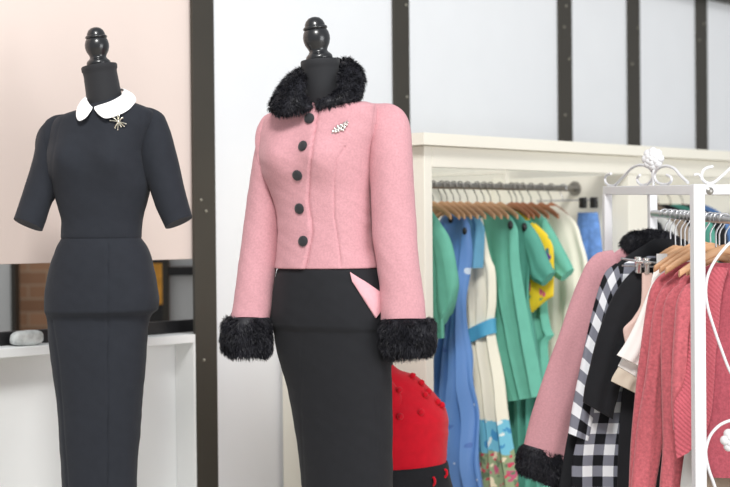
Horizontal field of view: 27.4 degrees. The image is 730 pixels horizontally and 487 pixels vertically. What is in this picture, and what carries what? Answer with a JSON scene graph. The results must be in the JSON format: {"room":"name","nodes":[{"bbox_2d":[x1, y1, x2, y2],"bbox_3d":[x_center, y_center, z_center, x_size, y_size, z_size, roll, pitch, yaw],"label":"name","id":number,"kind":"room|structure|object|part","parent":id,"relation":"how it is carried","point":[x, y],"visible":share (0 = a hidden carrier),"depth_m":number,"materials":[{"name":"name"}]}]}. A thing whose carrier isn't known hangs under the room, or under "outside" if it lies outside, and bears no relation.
{"room":"clothing store","nodes":[
{"label":"clothing store","id":0,"kind":"room"},
{"bbox_2d":[20,263,189,329],"bbox_3d":[-1.152,-0.178,8.598,3.400,3.000,0.120,-1,1,0],"label":"wall","id":1,"kind":"structure","parent":0,"point":[33,277],"depth_m":8.54,"materials":[{"name":"brick"}]},
{"bbox_2d":[214,0,729,486],"bbox_3d":[1.317,-0.339,7.490,0.060,3.300,5.543,0,1,43],"label":"wall","id":2,"kind":"structure","parent":0,"point":[478,67],"depth_m":6.42,"materials":[{"name":"white paint"}]},
{"bbox_2d":[0,0,191,263],"bbox_3d":[-1.304,-0.831,4.673,0.024,1.800,1.975,0,1,43],"label":"backdrop panel","id":3,"kind":"object","parent":2,"relation":"attached to","point":[43,54],"visible":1,"depth_m":5.00,"materials":[{"name":"beige paint"}]},
{"bbox_2d":[0,319,192,345],"bbox_3d":[-1.308,0.314,4.772,0.024,0.045,2.083,0,1,43],"label":"trim","id":4,"kind":"structure","parent":2,"relation":"attached to","point":[173,326],"depth_m":5.37,"materials":[{"name":"black"}]},
{"bbox_2d":[190,0,217,486],"bbox_3d":[-0.580,-0.301,5.404,0.020,3.300,0.101,0,1,43],"label":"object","id":5,"kind":"structure","parent":2,"relation":"attached to","point":[201,11],"depth_m":5.40,"materials":[{"name":"brown metal"}]},
{"bbox_2d":[391,0,409,122],"bbox_3d":[0.154,-0.315,6.189,0.020,3.300,0.095,0,1,43],"label":"trim","id":6,"kind":"structure","parent":2,"relation":"attached to","point":[400,8],"depth_m":6.18,"materials":[{"name":"brown metal"}]},
{"bbox_2d":[557,0,572,141],"bbox_3d":[0.943,-0.331,7.032,0.020,3.300,0.103,0,1,43],"label":"trim","id":7,"kind":"structure","parent":2,"relation":"attached to","point":[564,7],"depth_m":7.02,"materials":[{"name":"brown metal"}]},
{"bbox_2d":[626,0,640,145],"bbox_3d":[1.341,-0.339,7.458,0.020,3.300,0.103,0,1,43],"label":"trim","id":8,"kind":"structure","parent":2,"relation":"attached to","point":[632,6],"depth_m":7.44,"materials":[{"name":"brown metal"}]},
{"bbox_2d":[695,0,707,149],"bbox_3d":[1.785,-0.348,7.933,0.020,3.300,0.106,0,1,43],"label":"trim","id":9,"kind":"structure","parent":2,"relation":"attached to","point":[701,55],"depth_m":7.92,"materials":[{"name":"brown metal"}]},
{"bbox_2d":[711,0,729,3],"bbox_3d":[1.317,-1.384,7.401,0.050,0.200,5.645,0,1,43],"label":"trim","id":10,"kind":"structure","parent":2,"relation":"attached to","point":[720,1],"depth_m":8.03,"materials":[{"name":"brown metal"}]},
{"bbox_3d":[1.012,1.383,5.615,11.000,0.100,14.400,-1,1,0],"label":"floor","id":11,"kind":"structure","parent":0,"visible":0},
{"bbox_2d":[10,264,19,330],"bbox_3d":[-1.772,0.267,7.603,0.024,2.140,0.100,-1,1,0],"label":"trim","id":12,"kind":"structure","parent":11,"relation":"on","point":[14,268],"depth_m":7.55,"materials":[{"name":"black wood"}]},
{"bbox_2d":[0,264,10,331],"bbox_3d":[-2.234,0.292,7.603,0.900,2.100,0.050,-1,1,0],"label":"door","id":13,"kind":"structure","parent":12,"relation":"attached to","point":[5,279],"depth_m":7.58,"materials":[{"name":"grey laminate"}]},
{"bbox_2d":[0,333,196,486],"bbox_3d":[-1.313,0.850,4.699,0.123,1.026,1.954,0,1,43],"label":"shelf unit","id":14,"kind":"object","parent":11,"relation":"on","point":[29,430],"visible":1,"depth_m":5.23,"materials":[{"name":"white paint"}]},
{"bbox_2d":[10,330,43,345],"bbox_3d":[-1.105,0.308,4.907,0.062,0.051,0.117,0,1,41],"label":"packet","id":15,"kind":"object","parent":14,"relation":"on","point":[24,337],"visible":1,"depth_m":4.88,"materials":[{"name":"white plastic"}]},
{"bbox_3d":[-0.642,0.852,5.402,0.100,0.995,0.010,0,1,43],"label":"panel","id":16,"kind":"part","parent":14,"relation":"part of","materials":[{"name":"white paint"}]},
{"bbox_2d":[14,27,191,486],"bbox_3d":[-0.776,0.357,4.504,0.532,2.006,0.310,-1,1,0],"label":"mannequin","id":17,"kind":"object","parent":11,"relation":"on","point":[101,161],"visible":1,"depth_m":4.42},
{"bbox_2d":[149,260,162,321],"bbox_3d":[-1.046,0.354,7.330,0.160,1.960,0.049,-1,1,0],"label":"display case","id":18,"kind":"object","parent":11,"relation":"on","point":[158,315],"visible":0.03,"depth_m":7.30,"materials":[{"name":"orange wood"}]},
{"bbox_2d":[153,263,161,303],"bbox_3d":[-1.027,0.197,7.307,0.084,0.200,0.008,-1,1,0],"label":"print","id":19,"kind":"object","parent":18,"relation":"attached to","point":[157,266],"depth_m":7.30},
{"bbox_2d":[162,259,192,333],"bbox_3d":[-0.777,0.336,6.914,0.304,2.000,0.060,-1,1,0],"label":"display cabinet","id":20,"kind":"object","parent":11,"relation":"on","point":[178,305],"visible":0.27,"depth_m":6.92,"materials":[{"name":"brown metal"}]},
{"bbox_3d":[-0.915,0.337,6.904,0.028,2.000,0.040,-1,1,0],"label":"frame post","id":21,"kind":"part","parent":20,"relation":"part of","materials":[{"name":"brown metal"}]},
{"bbox_3d":[-0.783,-0.279,6.927,0.246,0.769,0.020,-1,1,0],"label":"panel","id":22,"kind":"part","parent":20,"relation":"part of","materials":[{"name":"grey laminate"}]},
{"bbox_3d":[-0.773,0.741,6.938,0.246,1.189,0.020,-1,1,0],"label":"panel","id":23,"kind":"part","parent":20,"relation":"part of","materials":[{"name":"grey laminate"}]},
{"bbox_2d":[218,17,439,486],"bbox_3d":[-0.095,0.350,4.355,0.656,2.013,0.315,0,1,11],"label":"mannequin","id":24,"kind":"object","parent":11,"relation":"on","point":[330,204],"visible":1,"depth_m":4.25},
{"bbox_2d":[391,362,452,486],"bbox_3d":[0.114,0.826,4.888,0.466,1.045,0.356,-1,1,-43],"label":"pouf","id":25,"kind":"object","parent":11,"relation":"on","point":[420,418],"visible":0.48,"depth_m":4.79,"materials":[{"name":"red fabric"}]},
{"bbox_2d":[282,132,729,486],"bbox_3d":[0.900,0.463,6.424,0.751,1.725,2.830,0,1,43],"label":"wardrobe","id":26,"kind":"object","parent":11,"relation":"on","point":[582,167],"visible":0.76,"depth_m":5.95,"materials":[{"name":"beige paint"}]},
{"bbox_3d":[-0.037,0.473,5.446,0.719,1.623,0.042,0,1,43],"label":"panel","id":27,"kind":"part","parent":26,"relation":"part of","materials":[{"name":"beige paint"}]},
{"bbox_2d":[432,180,451,218],"bbox_3d":[0.255,-0.163,5.612,0.170,0.148,0.013,0,1,43],"label":"clothes hanger","id":28,"kind":"object","parent":26,"relation":"hanging from","point":[435,205],"visible":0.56,"depth_m":5.58,"materials":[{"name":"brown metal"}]},
{"bbox_2d":[432,211,458,337],"bbox_3d":[0.226,0.112,5.550,0.305,0.503,0.063,0,1,44],"label":"blouse","id":29,"kind":"object","parent":28,"relation":"hanging from","point":[445,273],"visible":0.41,"depth_m":5.47,"materials":[{"name":"fabric"}]},
{"bbox_2d":[432,180,459,218],"bbox_3d":[0.288,-0.164,5.648,0.170,0.148,0.013,0,1,43],"label":"clothes hanger","id":30,"kind":"object","parent":26,"relation":"hanging from","point":[446,206],"visible":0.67,"depth_m":5.62,"materials":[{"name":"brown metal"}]},
{"bbox_2d":[434,181,465,218],"bbox_3d":[0.310,-0.164,5.671,0.170,0.148,0.013,0,1,43],"label":"clothes hanger","id":31,"kind":"object","parent":26,"relation":"hanging from","point":[462,214],"visible":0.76,"depth_m":5.65,"materials":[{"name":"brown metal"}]},
{"bbox_2d":[436,181,471,218],"bbox_3d":[0.337,-0.165,5.699,0.170,0.148,0.013,0,1,43],"label":"clothes hanger","id":32,"kind":"object","parent":26,"relation":"hanging from","point":[467,213],"visible":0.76,"depth_m":5.68,"materials":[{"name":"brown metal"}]},
{"bbox_2d":[433,214,482,486],"bbox_3d":[0.330,0.508,5.731,0.320,1.257,0.137,0,1,42],"label":"dress","id":33,"kind":"object","parent":32,"relation":"hanging from","point":[453,361],"visible":0.69,"depth_m":5.67,"materials":[{"name":"blue fabric"}]},
{"bbox_2d":[442,181,478,218],"bbox_3d":[0.363,-0.165,5.728,0.170,0.148,0.013,0,1,43],"label":"clothes hanger","id":34,"kind":"object","parent":26,"relation":"hanging from","point":[464,205],"visible":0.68,"depth_m":5.70,"materials":[{"name":"brown wood"}]},
{"bbox_2d":[464,181,485,218],"bbox_3d":[0.394,-0.166,5.761,0.170,0.148,0.013,0,1,43],"label":"clothes hanger","id":35,"kind":"object","parent":26,"relation":"hanging from","point":[475,208],"visible":0.64,"depth_m":5.73,"materials":[{"name":"brown wood"}]},
{"bbox_2d":[473,181,495,218],"bbox_3d":[0.434,-0.167,5.803,0.170,0.148,0.013,0,1,43],"label":"clothes hanger","id":36,"kind":"object","parent":26,"relation":"hanging from","point":[479,205],"visible":0.68,"depth_m":5.78,"materials":[{"name":"brown wood"}]},
{"bbox_2d":[466,218,518,486],"bbox_3d":[0.470,0.519,5.784,0.290,1.236,0.090,0,1,42],"label":"dress","id":37,"kind":"object","parent":36,"relation":"hanging from","point":[496,447],"visible":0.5,"depth_m":5.75,"materials":[{"name":"beige fabric"}]},
{"bbox_2d":[466,215,484,267],"bbox_3d":[0.399,-0.015,5.759,0.153,0.220,0.065,0,1,40],"label":"aqua top","id":38,"kind":"object","parent":37,"relation":"attached to","point":[477,228],"visible":0.44,"depth_m":5.71,"materials":[{"name":"fabric"}]},
{"bbox_2d":[480,182,502,218],"bbox_3d":[0.463,-0.167,5.835,0.170,0.148,0.013,0,1,43],"label":"clothes hanger","id":39,"kind":"object","parent":26,"relation":"hanging from","point":[495,211],"visible":0.58,"depth_m":5.80,"materials":[{"name":"brown wood"}]},
{"bbox_2d":[478,182,508,218],"bbox_3d":[0.491,-0.168,5.864,0.170,0.148,0.013,0,1,43],"label":"clothes hanger","id":40,"kind":"object","parent":26,"relation":"hanging from","point":[504,213],"visible":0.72,"depth_m":5.83,"materials":[{"name":"brown wood"}]},
{"bbox_2d":[479,212,541,401],"bbox_3d":[0.554,0.243,5.843,0.095,0.750,0.325,-1,1,-44],"label":"dress","id":41,"kind":"object","parent":40,"relation":"hanging from","point":[514,337],"visible":0.59,"depth_m":5.80,"materials":[{"name":"fabric"}]},
{"bbox_3d":[0.464,-0.222,5.835,0.025,0.025,1.227,0,1,43],"label":"hanging rail","id":42,"kind":"part","parent":26,"relation":"part of","materials":[{"name":"silver metal"}]},
{"bbox_2d":[496,182,518,218],"bbox_3d":[0.532,-0.169,5.908,0.170,0.148,0.013,0,1,43],"label":"clothes hanger","id":43,"kind":"object","parent":26,"relation":"hanging from","point":[502,205],"visible":0.68,"depth_m":5.88,"materials":[{"name":"brown wood"}]},
{"bbox_2d":[506,182,529,218],"bbox_3d":[0.583,-0.170,5.962,0.170,0.148,0.013,0,1,43],"label":"clothes hanger","id":44,"kind":"object","parent":26,"relation":"hanging from","point":[511,204],"visible":0.66,"depth_m":5.94,"materials":[{"name":"brown wood"}]},
{"bbox_2d":[506,210,554,486],"bbox_3d":[0.618,0.511,5.904,0.079,1.289,0.316,-1,1,-43],"label":"dress","id":45,"kind":"object","parent":44,"relation":"hanging from","point":[535,263],"visible":0.34,"depth_m":5.86,"materials":[{"name":"fabric"}]},
{"bbox_2d":[513,182,534,218],"bbox_3d":[0.605,-0.170,5.986,0.170,0.148,0.013,0,1,43],"label":"clothes hanger","id":46,"kind":"object","parent":26,"relation":"hanging from","point":[532,214],"visible":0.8,"depth_m":5.96,"materials":[{"name":"brown wood"}]},
{"bbox_2d":[516,211,553,312],"bbox_3d":[0.639,0.074,5.938,0.264,0.409,0.042,0,1,42],"label":"blouse","id":47,"kind":"object","parent":46,"relation":"hanging from","point":[538,294],"visible":0.33,"depth_m":5.87,"materials":[{"name":"yellow fabric"}]},
{"bbox_2d":[515,183,540,218],"bbox_3d":[0.632,-0.171,6.015,0.170,0.148,0.013,0,1,43],"label":"clothes hanger","id":48,"kind":"object","parent":26,"relation":"hanging from","point":[537,214],"visible":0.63,"depth_m":5.99,"materials":[{"name":"brown wood"}]},
{"bbox_2d":[530,210,573,486],"bbox_3d":[0.699,0.514,5.979,0.069,1.322,0.322,-1,1,-44],"label":"dress","id":49,"kind":"object","parent":48,"relation":"hanging from","point":[563,268],"visible":0.2,"depth_m":5.94,"materials":[{"name":"teal fabric"}]},
{"bbox_2d":[527,183,548,218],"bbox_3d":[0.671,-0.171,6.056,0.170,0.148,0.013,0,1,43],"label":"clothes hanger","id":50,"kind":"object","parent":26,"relation":"hanging from","point":[539,209],"visible":0.65,"depth_m":6.03,"materials":[{"name":"brown wood"}]},
{"bbox_2d":[537,183,558,218],"bbox_3d":[0.717,-0.172,6.106,0.170,0.148,0.013,0,1,43],"label":"clothes hanger","id":51,"kind":"object","parent":26,"relation":"hanging from","point":[541,204],"visible":0.6,"depth_m":6.08,"materials":[{"name":"brown wood"}]},
{"bbox_3d":[0.630,0.454,6.677,0.012,1.623,2.666,0,1,43],"label":"panel","id":52,"kind":"part","parent":26,"relation":"part of","materials":[{"name":"beige paint"}]},
{"bbox_2d":[546,183,568,214],"bbox_3d":[0.764,-0.173,6.156,0.170,0.148,0.013,0,1,43],"label":"clothes hanger","id":53,"kind":"object","parent":26,"relation":"hanging from","point":[550,203],"visible":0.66,"depth_m":6.15,"materials":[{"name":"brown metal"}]},
{"bbox_2d":[540,206,586,354],"bbox_3d":[0.807,0.153,6.103,0.068,0.614,0.270,-1,1,-43],"label":"blouse","id":54,"kind":"object","parent":53,"relation":"hanging from","point":[565,228],"visible":0.36,"depth_m":6.08,"materials":[{"name":"fabric"}]},
{"bbox_2d":[537,184,597,207],"bbox_3d":[0.835,-0.197,6.204,0.307,0.104,0.024,0,1,43],"label":"hanger","id":55,"kind":"object","parent":26,"relation":"hanging from","point":[583,200],"visible":1,"depth_m":6.14,"materials":[{"name":"silver metal"}]},
{"bbox_2d":[577,212,602,261],"bbox_3d":[0.918,0.135,6.134,0.042,0.526,0.157,-1,1,-43],"label":"skirt","id":56,"kind":"object","parent":55,"relation":"hanging from","point":[588,224],"visible":0.24,"depth_m":6.11,"materials":[{"name":"blue fabric"}]},
{"bbox_3d":[0.893,-0.379,6.415,0.749,0.041,2.830,0,1,43],"label":"cornice","id":57,"kind":"part","parent":26,"relation":"part of","materials":[{"name":"beige paint"}]},
{"bbox_3d":[1.814,0.435,7.424,0.719,1.623,0.040,0,1,43],"label":"panel","id":58,"kind":"part","parent":26,"relation":"part of","materials":[{"name":"beige paint"}]},
{"bbox_3d":[1.247,-0.183,6.672,0.133,0.148,0.126,-1,1,0],"label":"clothes hanger","id":59,"kind":"object","parent":26,"relation":"hanging from","visible":0},
{"bbox_2d":[657,205,688,240],"bbox_3d":[1.248,0.215,6.673,0.076,0.780,0.500,-1,1,-45],"label":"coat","id":60,"kind":"object","parent":59,"relation":"hanging from","point":[681,222],"visible":0.08,"depth_m":6.53,"materials":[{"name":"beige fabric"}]},
{"bbox_3d":[1.318,-0.184,6.749,0.133,0.148,0.126,-1,1,0],"label":"clothes hanger","id":61,"kind":"object","parent":26,"relation":"hanging from","visible":0},
{"bbox_2d":[657,204,689,226],"bbox_3d":[1.319,0.213,6.750,0.498,0.780,0.073,0,1,45],"label":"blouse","id":62,"kind":"object","parent":61,"relation":"hanging from","point":[666,206],"visible":0.04,"depth_m":6.69,"materials":[{"name":"grey fabric"}]},
{"bbox_2d":[602,147,729,486],"bbox_3d":[1.012,0.526,4.590,0.356,1.636,0.878,-1,1,-8],"label":"clothes rack","id":63,"kind":"object","parent":11,"relation":"on","point":[652,158],"visible":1,"depth_m":4.15,"materials":[{"name":"white metal"}]},
{"bbox_3d":[0.809,0.590,4.976,0.027,1.504,0.027,-1,1,-8],"label":"post","id":64,"kind":"part","parent":63,"relation":"part of","materials":[{"name":"white metal"}]},
{"bbox_3d":[0.962,0.588,4.998,0.027,1.504,0.027,-1,1,-8],"label":"post","id":65,"kind":"part","parent":63,"relation":"part of","materials":[{"name":"white metal"}]},
{"bbox_3d":[0.867,-0.203,4.509,0.009,0.060,0.009,-1,1,-22],"label":"rosette stem","id":66,"kind":"part","parent":63,"relation":"part of","materials":[{"name":"white metal"}]},
{"bbox_2d":[621,210,689,273],"bbox_3d":[0.912,-0.004,4.675,0.237,0.200,0.030,-1,1,-8],"label":"hanger","id":67,"kind":"object","parent":63,"relation":"hanging from","point":[659,257],"visible":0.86,"depth_m":4.66,"materials":[{"name":"silver metal"}]},
{"bbox_2d":[623,273,652,341],"bbox_3d":[0.877,0.206,4.674,0.152,0.229,0.022,-1,1,-8],"label":"blush top","id":68,"kind":"object","parent":67,"relation":"hanging from","point":[646,278],"visible":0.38,"depth_m":4.67,"materials":[{"name":"pink fabric"}]},
{"bbox_2d":[659,208,669,230],"bbox_3d":[0.974,-0.020,4.870,0.180,0.188,0.013,-1,1,-8],"label":"clothes hanger","id":69,"kind":"object","parent":63,"relation":"hanging from","point":[664,208],"visible":0.14,"depth_m":4.87,"materials":[{"name":"silver metal"}]},
{"bbox_2d":[664,209,675,238],"bbox_3d":[0.981,-0.018,4.820,0.180,0.188,0.013,-1,1,-8],"label":"clothes hanger","id":70,"kind":"object","parent":63,"relation":"hanging from","point":[667,209],"visible":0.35,"depth_m":4.82,"materials":[{"name":"silver metal"}]},
{"bbox_2d":[513,227,679,486],"bbox_3d":[0.787,0.374,4.843,0.635,0.858,0.114,-1,1,-7],"label":"coat","id":71,"kind":"object","parent":70,"relation":"hanging from","point":[540,458],"visible":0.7,"depth_m":4.80,"materials":[{"name":"fabric"}]},
{"bbox_2d":[559,239,687,486],"bbox_3d":[0.846,0.457,4.805,0.502,0.942,0.042,-1,1,-8],"label":"coat","id":72,"kind":"object","parent":70,"relation":"hanging from","point":[653,247],"visible":0.09,"depth_m":4.80,"materials":[{"name":"black fabric"}]},
{"bbox_2d":[659,209,680,253],"bbox_3d":[0.988,-0.015,4.775,0.180,0.188,0.013,-1,1,-8],"label":"clothes hanger","id":73,"kind":"object","parent":63,"relation":"hanging from","point":[665,251],"visible":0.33,"depth_m":4.77,"materials":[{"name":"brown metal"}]},
{"bbox_2d":[568,256,655,486],"bbox_3d":[0.859,0.495,4.759,0.442,0.910,0.051,-1,1,-10],"label":"dress","id":74,"kind":"object","parent":73,"relation":"hanging from","point":[595,456],"visible":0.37,"depth_m":4.73,"materials":[{"name":"fabric"}]},
{"bbox_2d":[653,244,689,271],"bbox_3d":[1.016,-0.007,4.575,0.280,0.186,0.013,-1,1,-8],"label":"clothes hanger","id":75,"kind":"object","parent":63,"relation":"hanging from","point":[656,267],"visible":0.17,"depth_m":4.56,"materials":[{"name":"brown wood"}]},
{"bbox_2d":[629,262,705,486],"bbox_3d":[0.943,0.464,4.574,0.302,0.814,0.058,-1,1,-12],"label":"cardigan","id":76,"kind":"object","parent":75,"relation":"hanging from","point":[662,279],"visible":0.16,"depth_m":4.54,"materials":[{"name":"pink fabric"}]},
{"bbox_2d":[659,211,709,272],"bbox_3d":[1.023,-0.004,4.525,0.280,0.186,0.013,-1,1,-8],"label":"clothes hanger","id":77,"kind":"object","parent":63,"relation":"hanging from","point":[662,267],"visible":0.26,"depth_m":4.51,"materials":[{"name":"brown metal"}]},
{"bbox_2d":[631,266,685,486],"bbox_3d":[0.936,0.464,4.521,0.292,0.793,0.054,-1,1,-11],"label":"cardigan","id":78,"kind":"object","parent":77,"relation":"hanging from","point":[649,436],"visible":0.29,"depth_m":4.49,"materials":[{"name":"pink fabric"}]},
{"bbox_2d":[666,210,707,265],"bbox_3d":[0.995,-0.013,4.725,0.180,0.188,0.013,-1,1,-8],"label":"clothes hanger","id":79,"kind":"object","parent":63,"relation":"hanging from","point":[680,246],"visible":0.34,"depth_m":4.72,"materials":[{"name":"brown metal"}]},
{"bbox_2d":[583,258,661,486],"bbox_3d":[0.876,0.493,4.710,0.392,0.894,0.058,-1,1,-9],"label":"dress","id":80,"kind":"object","parent":79,"relation":"hanging from","point":[601,394],"visible":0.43,"depth_m":4.68,"materials":[{"name":"black fabric"}]},
{"bbox_3d":[1.015,-0.080,4.580,0.025,0.056,0.803,-1,1,-8],"label":"hanging rail","id":81,"kind":"part","parent":63,"relation":"part of","materials":[{"name":"silver metal"}]},
{"bbox_2d":[665,212,717,274],"bbox_3d":[1.031,-0.002,4.475,0.280,0.186,0.013,-1,1,-8],"label":"clothes hanger","id":82,"kind":"object","parent":63,"relation":"hanging from","point":[708,246],"visible":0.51,"depth_m":4.46,"materials":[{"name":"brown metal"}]},
{"bbox_2d":[659,275,689,486],"bbox_3d":[0.972,0.469,4.473,0.209,0.769,0.050,-1,1,-11],"label":"cardigan","id":83,"kind":"object","parent":82,"relation":"hanging from","point":[671,466],"visible":0.32,"depth_m":4.45,"materials":[{"name":"pink fabric"}]},
{"bbox_2d":[683,210,709,264],"bbox_3d":[1.005,-0.010,4.655,0.180,0.188,0.013,-1,1,-8],"label":"clothes hanger","id":84,"kind":"object","parent":63,"relation":"hanging from","point":[687,210],"visible":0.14,"depth_m":4.65,"materials":[{"name":"silver metal"}]},
{"bbox_2d":[611,272,655,392],"bbox_3d":[0.906,0.267,4.646,0.300,0.443,0.044,-1,1,-11],"label":"blouse","id":85,"kind":"object","parent":84,"relation":"hanging from","point":[625,375],"visible":0.15,"depth_m":4.62,"materials":[{"name":"beige fabric"}]},
{"bbox_3d":[0.926,0.593,4.156,0.033,1.512,0.033,-1,1,-8],"label":"post","id":86,"kind":"part","parent":63,"relation":"part of","materials":[{"name":"white metal"}]},
{"bbox_2d":[678,213,729,276],"bbox_3d":[1.047,0.004,4.360,0.280,0.186,0.013,-1,1,-8],"label":"clothes hanger","id":87,"kind":"object","parent":63,"relation":"hanging from","point":[712,253],"visible":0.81,"depth_m":4.35,"materials":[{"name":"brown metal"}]},
{"bbox_2d":[671,263,729,477],"bbox_3d":[1.065,0.376,4.354,0.366,0.639,0.063,-1,1,-8],"label":"cardigan","id":88,"kind":"object","parent":87,"relation":"hanging from","point":[718,288],"visible":0.61,"depth_m":4.32,"materials":[{"name":"pink fabric"}]},
{"bbox_2d":[686,212,725,275],"bbox_3d":[1.037,0.001,4.432,0.180,0.188,0.013,-1,1,-8],"label":"clothes hanger","id":89,"kind":"object","parent":63,"relation":"hanging from","point":[687,273],"visible":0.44,"depth_m":4.43,"materials":[{"name":"silver metal"}]},
{"bbox_2d":[680,451,691,486],"bbox_3d":[1.033,0.483,4.436,0.229,0.799,0.023,-1,1,-8],"label":"skirt","id":90,"kind":"object","parent":89,"relation":"hanging from","point":[686,476],"visible":0.05,"depth_m":4.42,"materials":[{"name":"white fabric"}]},
{"bbox_2d":[689,212,729,275],"bbox_3d":[1.041,0.002,4.405,0.180,0.188,0.013,-1,1,-8],"label":"clothes hanger","id":91,"kind":"object","parent":63,"relation":"hanging from","point":[725,257],"visible":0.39,"depth_m":4.40,"materials":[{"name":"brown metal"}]},
{"bbox_2d":[707,470,729,486],"bbox_3d":[1.081,0.480,4.415,0.204,0.795,0.022,-1,1,-9],"label":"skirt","id":92,"kind":"object","parent":91,"relation":"hanging from","point":[720,482],"visible":0.02,"depth_m":4.41,"materials":[{"name":"fabric"}]},
{"bbox_3d":[1.462,-0.187,6.902,0.133,0.148,0.126,-1,1,0],"label":"clothes hanger","id":93,"kind":"object","parent":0,"visible":0},
{"bbox_2d":[681,204,727,262],"bbox_3d":[1.463,0.211,6.903,0.074,0.780,0.497,-1,1,-44],"label":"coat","id":94,"kind":"object","parent":93,"relation":"hanging from","point":[723,230],"visible":0.02,"depth_m":6.75,"materials":[{"name":"fabric"}]},
{"bbox_3d":[1.533,-0.189,6.979,0.133,0.148,0.126,-1,1,0],"label":"clothes hanger","id":95,"kind":"object","parent":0,"visible":0},
{"bbox_2d":[705,205,729,241],"bbox_3d":[1.536,0.209,6.980,0.499,0.780,0.074,0,1,45],"label":"denim jacket","id":96,"kind":"object","parent":95,"relation":"hanging from","point":[707,208],"visible":0.02,"depth_m":6.89,"materials":[{"name":"blue fabric"}]},
{"bbox_3d":[1.175,-0.181,6.595,0.133,0.148,0.126,-1,1,0],"label":"clothes hanger","id":97,"kind":"object","parent":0,"visible":0},
{"bbox_2d":[657,218,677,235],"bbox_3d":[1.177,0.216,6.597,0.076,0.780,0.500,-1,1,-45],"label":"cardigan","id":98,"kind":"object","parent":97,"relation":"hanging from","point":[663,221],"visible":0.02,"depth_m":6.46,"materials":[{"name":"white fabric"}]},
{"bbox_3d":[1.009,-0.008,4.625,0.180,0.188,0.038,-1,1,0],"label":"clothes hanger","id":99,"kind":"object","parent":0,"visible":0},
{"bbox_2d":[617,260,689,364],"bbox_3d":[0.912,0.259,4.616,0.286,0.422,0.043,-1,1,-11],"label":"blouse","id":100,"kind":"object","parent":99,"relation":"hanging from","point":[630,351],"visible":0.19,"depth_m":4.59,"materials":[{"name":"white fabric"}]},
{"bbox_3d":[1.103,-0.180,6.519,0.133,0.148,0.126,-1,1,0],"label":"clothes hanger","id":101,"kind":"object","parent":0,"visible":0},
{"bbox_2d":[657,221,662,229],"bbox_3d":[1.105,0.218,6.521,0.074,0.780,0.499,-1,1,-45],"label":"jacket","id":102,"kind":"object","parent":101,"relation":"hanging from","point":[659,225],"visible":0.02,"depth_m":6.37,"materials":[{"name":"black fabric"}]},
{"bbox_3d":[1.390,-0.186,6.825,0.133,0.148,0.126,-1,1,0],"label":"clothes hanger","id":103,"kind":"object","parent":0,"visible":0},
{"bbox_2d":[668,204,718,262],"bbox_3d":[1.392,0.212,6.827,0.497,0.780,0.073,0,1,45],"label":"jacket","id":104,"kind":"object","parent":103,"relation":"hanging from","point":[679,206],"visible":0.04,"depth_m":6.67,"materials":[{"name":"green fabric"}]}
]}

